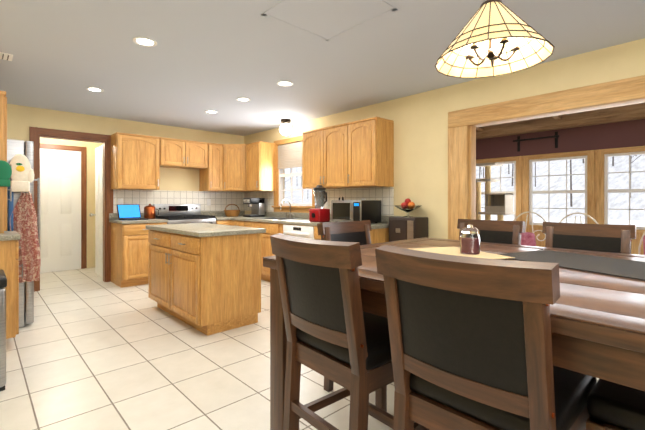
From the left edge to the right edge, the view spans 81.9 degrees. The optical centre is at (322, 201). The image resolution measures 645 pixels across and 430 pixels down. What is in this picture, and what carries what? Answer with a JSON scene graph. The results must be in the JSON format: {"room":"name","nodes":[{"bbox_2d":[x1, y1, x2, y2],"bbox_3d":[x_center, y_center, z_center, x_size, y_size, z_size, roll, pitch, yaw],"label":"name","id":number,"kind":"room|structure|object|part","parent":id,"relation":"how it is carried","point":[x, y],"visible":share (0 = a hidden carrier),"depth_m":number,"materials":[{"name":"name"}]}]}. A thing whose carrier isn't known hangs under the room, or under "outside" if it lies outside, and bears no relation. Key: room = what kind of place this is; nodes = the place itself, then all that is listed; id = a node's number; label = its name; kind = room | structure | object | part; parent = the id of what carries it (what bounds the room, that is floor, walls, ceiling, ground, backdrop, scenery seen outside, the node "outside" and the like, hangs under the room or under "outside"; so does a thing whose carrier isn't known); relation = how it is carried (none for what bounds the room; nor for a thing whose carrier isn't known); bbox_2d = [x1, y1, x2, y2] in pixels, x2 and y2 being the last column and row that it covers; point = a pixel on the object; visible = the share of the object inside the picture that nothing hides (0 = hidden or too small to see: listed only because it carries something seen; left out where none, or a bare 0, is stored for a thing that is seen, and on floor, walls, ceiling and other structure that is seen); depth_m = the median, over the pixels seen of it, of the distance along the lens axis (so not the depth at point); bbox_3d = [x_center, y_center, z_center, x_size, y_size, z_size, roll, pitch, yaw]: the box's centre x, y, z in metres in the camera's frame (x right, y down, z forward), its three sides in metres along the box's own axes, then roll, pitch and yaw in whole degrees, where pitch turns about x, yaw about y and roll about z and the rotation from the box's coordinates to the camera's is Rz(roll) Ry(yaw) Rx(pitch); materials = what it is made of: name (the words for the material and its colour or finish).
{"room":"kitchen","nodes":[
{"label":"kitchen","id":0,"kind":"room"},
{"bbox_2d":[40,137,102,267],"bbox_3d":[-4.478,-0.032,6.306,1.750,2.400,0.120,0,0,-43],"label":"wall","id":1,"kind":"structure","parent":0,"point":[91,147],"depth_m":6.56,"materials":[{"name":"beige paint"}]},
{"bbox_2d":[40,148,80,272],"bbox_3d":[-4.442,0.148,6.157,0.760,2.030,0.140,0,0,-43],"label":"door","id":2,"kind":"structure","parent":1,"relation":"in","point":[60,189],"depth_m":6.23,"materials":[{"name":"white paint"}]},
{"bbox_2d":[40,143,86,268],"bbox_3d":[-4.486,0.105,6.204,0.930,2.125,0.016,0,0,-43],"label":"door frame","id":3,"kind":"structure","parent":1,"relation":"attached to","point":[82,150],"depth_m":6.48,"materials":[{"name":"wood"}]},
{"bbox_2d":[7,104,243,212],"bbox_3d":[-3.017,-0.032,5.617,4.450,2.400,0.120,0,0,-43],"label":"wall","id":4,"kind":"structure","parent":0,"point":[21,120],"depth_m":5.50,"materials":[{"name":"beige paint"}]},
{"bbox_2d":[29,127,112,291],"bbox_3d":[-3.476,0.099,5.178,0.970,2.140,0.138,0,0,-43],"label":"door frame","id":5,"kind":"structure","parent":4,"relation":"attached to","point":[36,134],"depth_m":5.40,"materials":[{"name":"brown wood"}]},
{"bbox_2d":[89,145,102,277],"bbox_3d":[-3.461,0.148,5.829,0.226,2.030,0.765,0,0,-43],"label":"door","id":6,"kind":"structure","parent":4,"relation":"in","point":[98,214],"depth_m":5.84,"materials":[{"name":"white paint"}]},
{"bbox_2d":[111,132,162,189],"bbox_3d":[-2.778,-0.579,5.521,0.588,0.794,0.337,0,0,-43],"label":"upper cabinet","id":7,"kind":"object","parent":4,"relation":"attached to","point":[138,161],"depth_m":5.38,"materials":[{"name":"brown wood"}]},
{"bbox_2d":[113,189,243,212],"bbox_3d":[-2.289,-0.008,6.205,2.237,0.347,0.007,0,0,-43],"label":"tile backsplash","id":8,"kind":"structure","parent":4,"relation":"attached to","point":[220,201],"depth_m":6.17,"materials":[{"name":"white tile"}]},
{"bbox_2d":[163,137,206,171],"bbox_3d":[-2.280,-0.764,5.985,0.766,0.425,0.337,0,0,-43],"label":"upper cabinet","id":9,"kind":"object","parent":4,"relation":"attached to","point":[177,153],"depth_m":5.86,"materials":[{"name":"brown wood"}]},
{"bbox_2d":[199,142,218,190],"bbox_3d":[-1.867,-0.580,6.339,0.313,0.794,0.382,0,0,-43],"label":"upper cabinet","id":10,"kind":"object","parent":4,"relation":"attached to","point":[209,178],"depth_m":6.20,"materials":[{"name":"brown wood"}]},
{"bbox_2d":[201,211,244,214],"bbox_3d":[-1.785,0.212,6.664,0.876,0.090,0.019,0,0,-43],"label":"backsplash","id":11,"kind":"structure","parent":4,"relation":"attached to","point":[202,212],"depth_m":6.55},
{"bbox_2d":[219,144,256,191],"bbox_3d":[-1.510,-0.580,6.518,0.668,0.794,0.606,0,0,-43],"label":"upper cabinet","id":12,"kind":"object","parent":4,"relation":"attached to","point":[232,157],"depth_m":6.30,"materials":[{"name":"brown wood"}]},
{"bbox_2d":[249,223,272,234],"bbox_3d":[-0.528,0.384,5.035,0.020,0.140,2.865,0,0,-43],"label":"base cabinet","id":13,"kind":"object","parent":0,"relation":"attached to","point":[268,226],"depth_m":5.35,"materials":[{"name":"brown wood"}]},
{"bbox_2d":[0,267,598,429],"bbox_3d":[0.696,1.201,3.869,7.500,0.060,10.800,0,0,-43],"label":"floor","id":14,"kind":"structure","parent":0,"point":[88,349],"depth_m":2.58,"materials":[{"name":"tile"}]},
{"bbox_2d":[0,269,6,390],"bbox_3d":[-2.205,0.823,2.325,0.338,0.700,0.454,0,0,-43],"label":"trash can","id":15,"kind":"object","parent":14,"relation":"on","point":[3,281],"visible":1,"depth_m":2.30,"materials":[{"name":"metal"}]},
{"bbox_2d":[0,91,22,338],"bbox_3d":[-2.833,0.132,2.912,0.727,2.080,0.570,0,0,-43],"label":"pantry unit","id":16,"kind":"object","parent":14,"relation":"on","point":[9,254],"visible":0.83,"depth_m":2.94,"materials":[{"name":"brown wood"}]},
{"bbox_2d":[0,160,11,186],"bbox_3d":[-2.626,-0.231,3.025,0.147,0.214,0.046,0,0,-43],"label":"mitt","id":17,"kind":"object","parent":16,"relation":"hanging from","point":[5,172],"visible":1,"depth_m":3.03,"materials":[{"name":"green fabric"}]},
{"bbox_2d":[7,139,40,327],"bbox_3d":[-3.293,0.301,3.541,0.896,1.740,0.943,0,0,-43],"label":"fridge","id":18,"kind":"object","parent":14,"relation":"on","point":[26,289],"depth_m":3.44,"materials":[{"name":"metal"}]},
{"bbox_2d":[9,154,33,191],"bbox_3d":[-2.752,-0.262,3.398,0.180,0.347,0.087,0,0,-43],"label":"oven mitt","id":19,"kind":"object","parent":18,"relation":"hanging from","point":[22,177],"visible":0.94,"depth_m":3.37,"materials":[{"name":"white fabric"}]},
{"bbox_3d":[-2.751,0.285,3.430,0.235,0.912,0.042,0,0,-43],"label":"hanging apron","id":20,"kind":"part","parent":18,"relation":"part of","materials":[{"name":"red fabric"}]},
{"bbox_2d":[109,213,167,287],"bbox_3d":[-2.674,0.669,5.395,0.608,1.000,0.667,0,0,-43],"label":"base cabinet","id":21,"kind":"object","parent":14,"relation":"on","point":[129,253],"visible":0.58,"depth_m":5.12,"materials":[{"name":"brown wood"}]},
{"bbox_2d":[117,204,147,219],"bbox_3d":[-2.728,0.148,5.336,0.297,0.220,0.320,0,0,39],"label":"laptop","id":22,"kind":"object","parent":21,"relation":"on","point":[128,211],"visible":1,"depth_m":5.37,"materials":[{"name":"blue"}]},
{"bbox_2d":[144,204,158,218],"bbox_3d":[-2.591,0.142,5.630,0.211,0.230,0.160,0,0,-43],"label":"copper canister","id":23,"kind":"object","parent":21,"relation":"on","point":[149,211],"visible":0.94,"depth_m":5.55,"materials":[{"name":"brown metal"}]},
{"bbox_2d":[153,204,215,223],"bbox_3d":[-2.155,0.603,5.851,0.758,1.130,0.682,0,0,-43],"label":"range","id":24,"kind":"object","parent":14,"relation":"on","point":[180,213],"visible":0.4,"depth_m":5.89,"materials":[{"name":"metal"}]},
{"bbox_2d":[146,227,260,335],"bbox_3d":[-1.273,0.736,3.839,0.659,0.869,1.280,0,0,-43],"label":"kitchen island","id":25,"kind":"object","parent":14,"relation":"on","point":[205,278],"depth_m":3.42,"materials":[{"name":"brown wood"}]},
{"bbox_2d":[146,223,265,238],"bbox_3d":[-1.254,0.281,3.856,0.680,0.040,1.350,0,0,-43],"label":"island countertop","id":26,"kind":"structure","parent":25,"relation":"on","point":[203,230],"depth_m":3.55,"materials":[{"name":"grey stone"}]},
{"bbox_2d":[216,219,228,224],"bbox_3d":[-1.788,0.733,6.211,0.254,0.869,0.678,0,0,-43],"label":"base cabinet","id":27,"kind":"object","parent":14,"relation":"on","point":[218,221],"depth_m":5.98,"materials":[{"name":"brown wood"}]},
{"bbox_2d":[229,219,272,226],"bbox_3d":[-1.117,0.733,6.095,0.674,0.869,0.529,0,0,-43],"label":"base cabinet","id":28,"kind":"object","parent":14,"relation":"on","point":[234,222],"depth_m":5.71,"materials":[{"name":"brown wood"}]},
{"bbox_2d":[212,215,240,218],"bbox_3d":[-1.572,0.277,6.434,0.876,0.040,0.646,0,0,-43],"label":"countertop","id":29,"kind":"structure","parent":28,"relation":"on","point":[217,216],"depth_m":6.07,"materials":[{"name":"grey stone"}]},
{"bbox_2d":[224,204,239,216],"bbox_3d":[-1.568,0.147,6.446,0.286,0.218,0.280,0,0,-43],"label":"basket","id":30,"kind":"object","parent":29,"relation":"on","point":[232,213],"visible":1,"depth_m":6.35,"materials":[{"name":"wicker"}]},
{"bbox_2d":[243,198,264,216],"bbox_3d":[-1.176,0.096,6.292,0.316,0.320,0.240,0,0,-43],"label":"coffee machine","id":31,"kind":"object","parent":29,"relation":"on","point":[257,205],"visible":1,"depth_m":6.25,"materials":[{"name":"silver plastic"}]},
{"bbox_2d":[241,215,276,218],"bbox_3d":[-1.097,0.278,6.093,0.647,0.040,0.500,0,0,-43],"label":"countertop","id":32,"kind":"structure","parent":28,"relation":"on","point":[266,216],"depth_m":6.07,"materials":[{"name":"grey stone"}]},
{"bbox_2d":[261,235,272,281],"bbox_3d":[-0.685,0.838,5.657,0.638,0.660,0.768,0,0,-43],"label":"base cabinet","id":33,"kind":"object","parent":14,"relation":"on","point":[266,250],"depth_m":5.35,"materials":[{"name":"brown wood"}]},
{"bbox_2d":[273,223,280,255],"bbox_3d":[-0.372,0.734,5.313,0.650,0.869,0.231,0,0,-43],"label":"base cabinet","id":34,"kind":"object","parent":14,"relation":"on","point":[276,226],"depth_m":5.14,"materials":[{"name":"brown wood"}]},
{"bbox_2d":[281,223,312,238],"bbox_3d":[-0.068,0.734,4.986,0.650,0.869,0.662,0,0,-43],"label":"dishwasher","id":35,"kind":"object","parent":14,"relation":"on","point":[296,224],"depth_m":4.76,"materials":[{"name":"white metal"}]},
{"bbox_2d":[273,219,388,230],"bbox_3d":[0.119,0.279,4.786,0.647,0.040,1.671,0,0,-43],"label":"countertop","id":36,"kind":"structure","parent":35,"relation":"on","point":[374,226],"depth_m":4.66,"materials":[{"name":"grey stone"}]},
{"bbox_2d":[309,185,329,221],"bbox_3d":[-0.029,0.023,4.739,0.212,0.470,0.236,0,0,-43],"label":"blender","id":37,"kind":"object","parent":36,"relation":"on","point":[319,213],"visible":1,"depth_m":4.69,"materials":[{"name":"red plastic"}]},
{"bbox_2d":[331,200,380,222],"bbox_3d":[0.394,0.121,4.509,0.407,0.275,0.490,0,0,-43],"label":"microwave","id":38,"kind":"object","parent":36,"relation":"on","point":[351,210],"visible":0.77,"depth_m":4.37,"materials":[{"name":"silver plastic"}]},
{"bbox_2d":[270,233,429,429],"bbox_3d":[0.118,0.652,1.489,0.537,1.043,0.460,0,0,-40],"label":"chair","id":39,"kind":"object","parent":14,"relation":"on","point":[336,333],"visible":0.85,"depth_m":1.32,"materials":[{"name":"brown wood"}]},
{"bbox_2d":[313,227,388,243],"bbox_3d":[0.396,0.735,4.487,0.650,0.869,0.815,0,0,-43],"label":"base cabinet","id":40,"kind":"object","parent":14,"relation":"on","point":[381,236],"depth_m":4.19,"materials":[{"name":"brown wood"}]},
{"bbox_2d":[317,220,386,411],"bbox_3d":[0.298,0.651,2.314,0.460,1.043,0.537,0,0,-43],"label":"chair","id":41,"kind":"object","parent":14,"relation":"on","point":[354,231],"visible":0.17,"depth_m":2.41,"materials":[{"name":"brown wood"}]},
{"bbox_2d":[389,216,427,241],"bbox_3d":[0.956,0.670,4.138,0.281,1.000,0.340,0,0,-43],"label":"base cabinet","id":42,"kind":"object","parent":14,"relation":"on","point":[402,228],"visible":0.33,"depth_m":4.03,"materials":[{"name":"black wood"}]},
{"bbox_2d":[394,198,421,216],"bbox_3d":[0.945,0.066,4.113,0.310,0.206,0.310,0,0,-43],"label":"fruit bowl","id":43,"kind":"object","parent":42,"relation":"on","point":[407,205],"visible":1,"depth_m":4.05,"materials":[{"name":"clear glass"}]},
{"bbox_2d":[263,237,644,429],"bbox_3d":[0.786,0.718,1.657,1.420,0.910,1.620,0,0,-43],"label":"table","id":44,"kind":"object","parent":14,"relation":"on","point":[597,325],"visible":0.42,"depth_m":1.03,"materials":[{"name":"brown wood"}]},
{"bbox_2d":[408,246,514,258],"bbox_3d":[0.673,0.257,1.866,0.300,0.002,0.440,0,0,-18],"label":"placemat","id":45,"kind":"object","parent":44,"relation":"on","point":[453,250],"visible":0.64,"depth_m":1.87,"materials":[{"name":"beige fabric"}]},
{"bbox_2d":[460,224,479,254],"bbox_3d":[0.729,0.183,1.835,0.092,0.145,0.092,0,0,-43],"label":"candle jar","id":46,"kind":"object","parent":45,"relation":"on","point":[469,240],"visible":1,"depth_m":1.80,"materials":[{"name":"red glass"}]},
{"bbox_2d":[498,250,644,280],"bbox_3d":[1.185,0.261,1.522,0.440,0.003,0.840,0,0,-25],"label":"table runner","id":47,"kind":"object","parent":44,"relation":"on","point":[632,269],"visible":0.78,"depth_m":1.58,"materials":[{"name":"grey fabric"}]},
{"bbox_2d":[375,245,596,429],"bbox_3d":[0.488,0.652,1.092,0.537,1.043,0.460,0,0,-43],"label":"chair","id":48,"kind":"object","parent":14,"relation":"on","point":[471,342],"visible":0.92,"depth_m":0.92,"materials":[{"name":"brown wood"}]},
{"bbox_2d":[457,219,524,244],"bbox_3d":[1.046,0.651,2.528,0.537,1.043,0.460,0,0,-43],"label":"chair","id":49,"kind":"object","parent":14,"relation":"on","point":[501,232],"visible":0.06,"depth_m":2.62,"materials":[{"name":"brown wood"}]},
{"bbox_2d":[476,162,513,220],"bbox_3d":[2.766,0.268,6.164,0.440,1.800,0.660,0,0,-43],"label":"cat tree","id":50,"kind":"object","parent":14,"relation":"on","point":[500,205],"visible":0.5,"depth_m":6.08,"materials":[{"name":"carpet"}]},
{"bbox_2d":[513,211,597,245],"bbox_3d":[2.409,0.642,4.001,0.528,1.060,1.016,0,0,-43],"label":"bench","id":51,"kind":"object","parent":14,"relation":"on","point":[528,239],"visible":0.19,"depth_m":4.17,"materials":[{"name":"beige metal"}]},
{"bbox_2d":[542,222,636,253],"bbox_3d":[1.442,0.651,2.103,0.537,1.043,0.460,0,0,-43],"label":"chair","id":52,"kind":"object","parent":14,"relation":"on","point":[603,237],"visible":0.25,"depth_m":2.22,"materials":[{"name":"brown wood"}]},
{"bbox_2d":[586,379,644,429],"bbox_3d":[0.985,0.842,0.961,0.447,0.665,0.430,0,0,-43],"label":"chair","id":53,"kind":"object","parent":14,"relation":"on","point":[612,406],"visible":0.54,"depth_m":0.96,"materials":[{"name":"black leather"}]},
{"bbox_2d":[638,231,644,254],"bbox_3d":[3.091,0.643,3.269,0.528,1.060,0.536,0,0,-43],"label":"patio chair","id":54,"kind":"object","parent":14,"relation":"on","point":[641,239],"visible":0.25,"depth_m":3.58,"materials":[{"name":"beige metal"}]},
{"bbox_2d":[0,0,644,135],"bbox_3d":[1.196,-1.551,3.306,7.470,0.655,9.300,0,0,-43],"label":"ceiling","id":55,"kind":"structure","parent":0,"point":[220,57],"depth_m":3.10,"materials":[{"name":"grey paint"}]},
{"bbox_2d":[0,52,12,60],"bbox_3d":[-2.758,-1.222,3.055,0.320,0.010,0.180,0,0,-43],"label":"ceiling vent","id":56,"kind":"object","parent":55,"relation":"in","point":[6,56],"visible":0.96,"depth_m":3.12,"materials":[{"name":"white paint"}]},
{"bbox_2d":[86,87,103,91],"bbox_3d":[-2.489,-1.225,4.057,0.170,0.007,0.170,0,0,-43],"label":"recessed light","id":57,"kind":"object","parent":55,"relation":"in","point":[94,89],"visible":0.98,"depth_m":4.05,"materials":[{"name":"white paint"}]},
{"bbox_2d":[133,37,156,46],"bbox_3d":[-1.358,-1.224,2.842,0.170,0.007,0.170,0,0,-43],"label":"recessed light","id":58,"kind":"object","parent":55,"relation":"in","point":[146,41],"visible":0.98,"depth_m":2.84,"materials":[{"name":"white paint"}]},
{"bbox_2d":[205,110,217,113],"bbox_3d":[-1.518,-1.226,5.070,0.170,0.007,0.170,0,0,-43],"label":"recessed light","id":59,"kind":"object","parent":55,"relation":"in","point":[210,111],"visible":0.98,"depth_m":5.05,"materials":[{"name":"white paint"}]},
{"bbox_2d":[236,97,250,101],"bbox_3d":[-0.946,-1.226,4.455,0.170,0.007,0.170,0,0,-43],"label":"recessed light","id":60,"kind":"object","parent":55,"relation":"in","point":[243,99],"visible":0.98,"depth_m":4.45,"materials":[{"name":"white paint"}]},
{"bbox_2d":[277,81,292,86],"bbox_3d":[-0.387,-1.225,3.855,0.170,0.007,0.170,0,0,-43],"label":"recessed light","id":61,"kind":"object","parent":55,"relation":"in","point":[284,83],"visible":0.96,"depth_m":3.85,"materials":[{"name":"white paint"}]},
{"bbox_2d":[279,119,291,135],"bbox_3d":[-0.552,-1.111,5.573,0.190,0.239,0.190,0,0,-43],"label":"globe light","id":62,"kind":"object","parent":55,"relation":"attached to","point":[285,128],"visible":1,"depth_m":5.51,"materials":[{"name":"white glass"}]},
{"bbox_2d":[261,0,397,41],"bbox_3d":[0.038,-1.225,2.400,0.600,0.004,0.650,0,0,-43],"label":"attic hatch","id":63,"kind":"structure","parent":55,"relation":"attached to","point":[327,20],"depth_m":2.43,"materials":[{"name":"grey paint"}]},
{"bbox_2d":[435,0,554,77],"bbox_3d":[0.758,-0.926,1.670,0.488,0.599,0.480,0,0,-43],"label":"pendant lamp","id":64,"kind":"object","parent":55,"relation":"hanging from","point":[493,38],"visible":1,"depth_m":1.66,"materials":[{"name":"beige glass"}]},
{"bbox_2d":[244,38,644,238],"bbox_3d":[1.609,-0.354,3.774,0.150,3.050,9.120,0,0,-43],"label":"wall","id":65,"kind":"structure","parent":0,"point":[420,120],"depth_m":4.03,"materials":[{"name":"beige paint"}]},
{"bbox_2d":[118,198,365,206],"bbox_3d":[-1.240,0.011,5.143,2.136,0.115,2.976,0,0,-43],"label":"outlet plates","id":66,"kind":"object","parent":65,"relation":"attached to","point":[120,201],"visible":0.75,"depth_m":5.54,"materials":[{"name":"white paint"}]},
{"bbox_2d":[246,141,275,190],"bbox_3d":[-1.037,-0.580,6.255,0.337,0.794,0.418,0,0,-43],"label":"upper cabinet","id":67,"kind":"object","parent":65,"relation":"attached to","point":[260,156],"depth_m":6.11,"materials":[{"name":"brown wood"}]},
{"bbox_2d":[272,136,314,212],"bbox_3d":[-0.431,-0.424,5.892,0.150,1.185,1.090,0,0,-43],"label":"kitchen window","id":68,"kind":"structure","parent":65,"relation":"in","point":[281,176],"depth_m":6.03,"materials":[{"name":"brown wood"}]},
{"bbox_2d":[278,142,301,168],"bbox_3d":[-0.442,-0.735,5.881,0.015,0.387,0.870,0,0,-43],"label":"window blind","id":69,"kind":"object","parent":68,"relation":"attached to","point":[287,153],"visible":0.62,"depth_m":5.95,"materials":[{"name":"beige fabric"}]},
{"bbox_2d":[244,187,393,215],"bbox_3d":[-0.307,-0.007,5.714,0.007,0.347,3.410,0,0,-43],"label":"tile backsplash","id":70,"kind":"structure","parent":65,"relation":"attached to","point":[385,195],"depth_m":4.92,"materials":[{"name":"white tile"}]},
{"bbox_2d":[302,124,341,188],"bbox_3d":[0.152,-0.578,4.977,0.337,0.794,0.934,0,0,-43],"label":"upper cabinet","id":71,"kind":"object","parent":65,"relation":"attached to","point":[322,147],"depth_m":4.89,"materials":[{"name":"brown wood"}]},
{"bbox_2d":[265,211,397,222],"bbox_3d":[-0.060,0.213,5.439,0.019,0.090,2.871,0,0,-43],"label":"backsplash","id":72,"kind":"structure","parent":65,"relation":"attached to","point":[280,215],"depth_m":5.78,"materials":[{"name":"beige tile"}]},
{"bbox_2d":[342,117,393,188],"bbox_3d":[0.564,-0.578,4.535,0.337,0.794,0.497,0,0,-43],"label":"upper cabinet","id":73,"kind":"object","parent":65,"relation":"attached to","point":[357,154],"depth_m":4.39,"materials":[{"name":"brown wood"}]},
{"bbox_2d":[448,75,644,239],"bbox_3d":[3.053,0.113,2.223,0.190,2.120,4.860,0,0,-43],"label":"door frame","id":74,"kind":"structure","parent":0,"point":[463,124],"depth_m":3.59,"materials":[{"name":"brown wood"}]},
{"bbox_2d":[476,119,644,254],"bbox_3d":[4.573,-0.106,5.051,0.150,2.550,5.650,0,0,-43],"label":"wall","id":75,"kind":"structure","parent":0,"point":[594,144],"depth_m":5.71,"materials":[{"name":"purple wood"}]},
{"bbox_2d":[476,161,515,220],"bbox_3d":[3.074,-0.158,6.676,0.070,1.086,0.806,0,0,-43],"label":"window","id":76,"kind":"structure","parent":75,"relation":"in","point":[514,177],"depth_m":6.43,"materials":[{"name":"white plastic"}]},
{"bbox_2d":[513,132,558,151],"bbox_3d":[3.490,-0.982,6.071,0.102,0.260,0.680,0,0,-43],"label":"bar","id":77,"kind":"object","parent":75,"relation":"attached to","point":[555,136],"visible":1,"depth_m":6.02,"materials":[{"name":"black metal"}]},
{"bbox_2d":[529,156,586,224],"bbox_3d":[3.761,-0.157,5.938,0.070,1.086,0.811,0,0,-43],"label":"window","id":78,"kind":"structure","parent":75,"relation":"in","point":[548,192],"depth_m":6.02,"materials":[{"name":"white plastic"}]},
{"bbox_2d":[476,103,644,139],"bbox_3d":[4.466,-1.236,4.951,0.199,0.190,5.650,0,0,-43],"label":"beam","id":79,"kind":"structure","parent":75,"relation":"attached to","point":[611,115],"depth_m":5.62,"materials":[{"name":"brown wood"}]},
{"bbox_2d":[604,151,644,229],"bbox_3d":[4.454,-0.156,5.194,0.070,1.086,0.816,0,0,-43],"label":"window","id":80,"kind":"structure","parent":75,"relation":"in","point":[607,190],"depth_m":5.42,"materials":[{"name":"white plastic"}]},
{"label":"outside","id":81,"kind":"structure","parent":0,"visible":0},
{"bbox_2d":[284,154,644,226],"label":"window","id":82,"kind":"structure","parent":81,"point":[616,200],"depth_m":41.83,"materials":[{"name":"white"}]},
{"bbox_2d":[284,155,640,206],"bbox_3d":[48.836,-12.934,44.787,57.879,28.183,145.014,0,0,-43],"label":"trees","id":83,"kind":"object","parent":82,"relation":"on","point":[535,174],"visible":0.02,"depth_m":45.10,"materials":[{"name":"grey plant"}]}
]}

